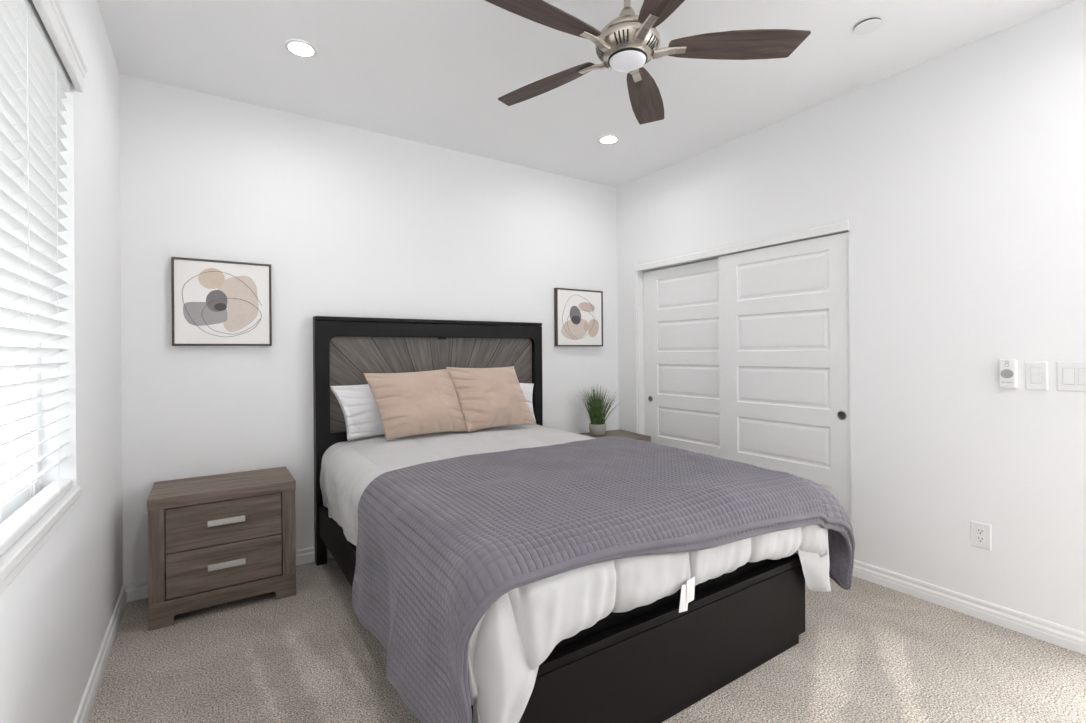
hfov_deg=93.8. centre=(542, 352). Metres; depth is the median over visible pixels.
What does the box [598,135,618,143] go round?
recessed light
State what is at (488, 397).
throw cushion
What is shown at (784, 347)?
door
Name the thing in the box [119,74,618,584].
wall
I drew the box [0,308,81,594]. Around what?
window
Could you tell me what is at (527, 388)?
bed pillow
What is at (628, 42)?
ceiling fan
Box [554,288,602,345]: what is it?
framed print
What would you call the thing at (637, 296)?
trim
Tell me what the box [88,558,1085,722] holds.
floor
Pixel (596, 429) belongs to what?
pot
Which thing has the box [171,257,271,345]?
framed print
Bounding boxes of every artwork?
[182,268,261,336]
[561,295,598,339]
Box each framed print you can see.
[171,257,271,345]
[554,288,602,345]
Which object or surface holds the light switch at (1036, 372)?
attached to the wall at (958, 176)
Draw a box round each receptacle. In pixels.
[976,528,984,535]
[976,535,984,542]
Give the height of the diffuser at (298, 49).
0.003 m
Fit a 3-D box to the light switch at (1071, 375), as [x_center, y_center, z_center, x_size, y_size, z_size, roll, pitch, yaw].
[2.257,0.100,2.119,0.010,0.127,0.166,0,0,-34]
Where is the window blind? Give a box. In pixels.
[0,0,87,555]
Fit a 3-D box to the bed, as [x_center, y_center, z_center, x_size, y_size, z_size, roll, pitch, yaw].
[-0.129,0.523,2.673,1.639,1.507,2.166,0,0,-34]
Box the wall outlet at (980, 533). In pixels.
[970,520,990,549]
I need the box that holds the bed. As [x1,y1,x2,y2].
[313,316,804,722]
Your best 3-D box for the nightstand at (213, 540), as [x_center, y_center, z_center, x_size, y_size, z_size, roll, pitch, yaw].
[-1.675,0.985,2.683,0.624,0.608,0.427,0,0,-34]
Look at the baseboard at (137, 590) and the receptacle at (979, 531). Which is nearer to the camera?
the receptacle at (979, 531)
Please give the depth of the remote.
2.31 m
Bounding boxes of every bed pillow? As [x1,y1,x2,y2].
[330,384,384,440]
[520,383,535,421]
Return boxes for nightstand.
[147,467,295,630]
[577,430,650,441]
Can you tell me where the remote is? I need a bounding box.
[999,359,1017,387]
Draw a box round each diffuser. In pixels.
[288,43,312,55]
[601,137,615,142]
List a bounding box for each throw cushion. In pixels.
[363,369,466,439]
[446,366,535,431]
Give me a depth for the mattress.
1.79 m
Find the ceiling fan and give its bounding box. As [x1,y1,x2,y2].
[485,0,810,124]
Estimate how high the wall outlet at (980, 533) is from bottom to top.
0.120 m
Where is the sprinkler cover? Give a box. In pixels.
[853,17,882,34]
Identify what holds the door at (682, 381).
in the wall at (958, 176)
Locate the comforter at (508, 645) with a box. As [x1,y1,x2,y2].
[320,424,830,722]
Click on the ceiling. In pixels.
(431, 72)
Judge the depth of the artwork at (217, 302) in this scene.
2.85 m
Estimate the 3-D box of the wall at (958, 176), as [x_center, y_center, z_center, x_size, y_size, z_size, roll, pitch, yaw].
[2.333,-0.112,3.279,1.400,2.740,3.920,0,0,-34]
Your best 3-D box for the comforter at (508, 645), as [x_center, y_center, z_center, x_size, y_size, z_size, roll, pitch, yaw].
[-0.019,0.818,2.626,1.773,0.616,2.155,0,0,-34]
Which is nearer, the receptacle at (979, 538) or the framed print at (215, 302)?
the receptacle at (979, 538)
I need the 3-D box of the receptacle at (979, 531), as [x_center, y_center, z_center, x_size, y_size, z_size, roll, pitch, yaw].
[2.071,0.848,2.407,0.002,0.031,0.033,0,0,-34]
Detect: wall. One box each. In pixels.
[0,0,122,722]
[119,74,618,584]
[617,0,1085,632]
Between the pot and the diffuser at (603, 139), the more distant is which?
the pot
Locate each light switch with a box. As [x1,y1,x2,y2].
[1025,361,1047,389]
[1056,361,1085,391]
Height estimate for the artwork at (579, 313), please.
0.375 m
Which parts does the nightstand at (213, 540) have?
drawer, drawer, handle, handle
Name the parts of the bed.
leg, rail, cap rail, headboard, veneer panel, footboard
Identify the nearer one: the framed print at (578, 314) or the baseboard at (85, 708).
the baseboard at (85, 708)
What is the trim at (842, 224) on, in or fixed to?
attached to the wall at (958, 176)
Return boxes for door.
[643,258,719,457]
[719,232,850,522]
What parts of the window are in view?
sill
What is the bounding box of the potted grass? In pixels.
[579,383,626,435]
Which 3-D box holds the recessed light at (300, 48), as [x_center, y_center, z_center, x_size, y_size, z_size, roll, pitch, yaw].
[-1.158,-1.452,2.433,0.140,0.006,0.140,0,0,-34]
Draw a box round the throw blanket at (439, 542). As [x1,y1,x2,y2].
[352,436,854,722]
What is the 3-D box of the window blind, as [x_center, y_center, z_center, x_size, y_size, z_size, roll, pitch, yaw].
[-1.163,-0.267,1.058,0.099,1.425,1.600,0,0,-34]
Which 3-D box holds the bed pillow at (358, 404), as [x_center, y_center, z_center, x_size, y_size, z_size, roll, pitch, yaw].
[-0.966,0.341,3.246,0.735,0.375,0.158,0,0,-34]
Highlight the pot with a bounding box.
[589,423,605,435]
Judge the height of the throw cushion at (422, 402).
0.409 m
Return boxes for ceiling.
[97,0,1074,187]
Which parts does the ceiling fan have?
blade, blade, blade, blade, blade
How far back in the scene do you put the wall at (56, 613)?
1.80 m
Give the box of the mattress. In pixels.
[339,525,779,652]
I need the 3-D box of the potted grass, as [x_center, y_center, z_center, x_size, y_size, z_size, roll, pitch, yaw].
[0.472,0.456,4.068,0.411,0.417,0.426,0,0,36]
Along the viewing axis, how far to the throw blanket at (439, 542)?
1.76 m
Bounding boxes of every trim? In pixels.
[631,263,644,434]
[636,217,848,270]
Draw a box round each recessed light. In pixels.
[285,40,316,57]
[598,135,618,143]
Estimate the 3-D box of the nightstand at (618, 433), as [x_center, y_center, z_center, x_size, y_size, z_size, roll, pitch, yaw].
[0.488,0.968,4.048,0.624,0.608,0.427,0,0,-27]
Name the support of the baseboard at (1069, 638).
attached to the wall at (958, 176)
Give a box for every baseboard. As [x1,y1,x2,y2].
[73,585,126,722]
[125,546,332,601]
[852,560,1085,654]
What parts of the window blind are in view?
ladder cord, rail, ladder cord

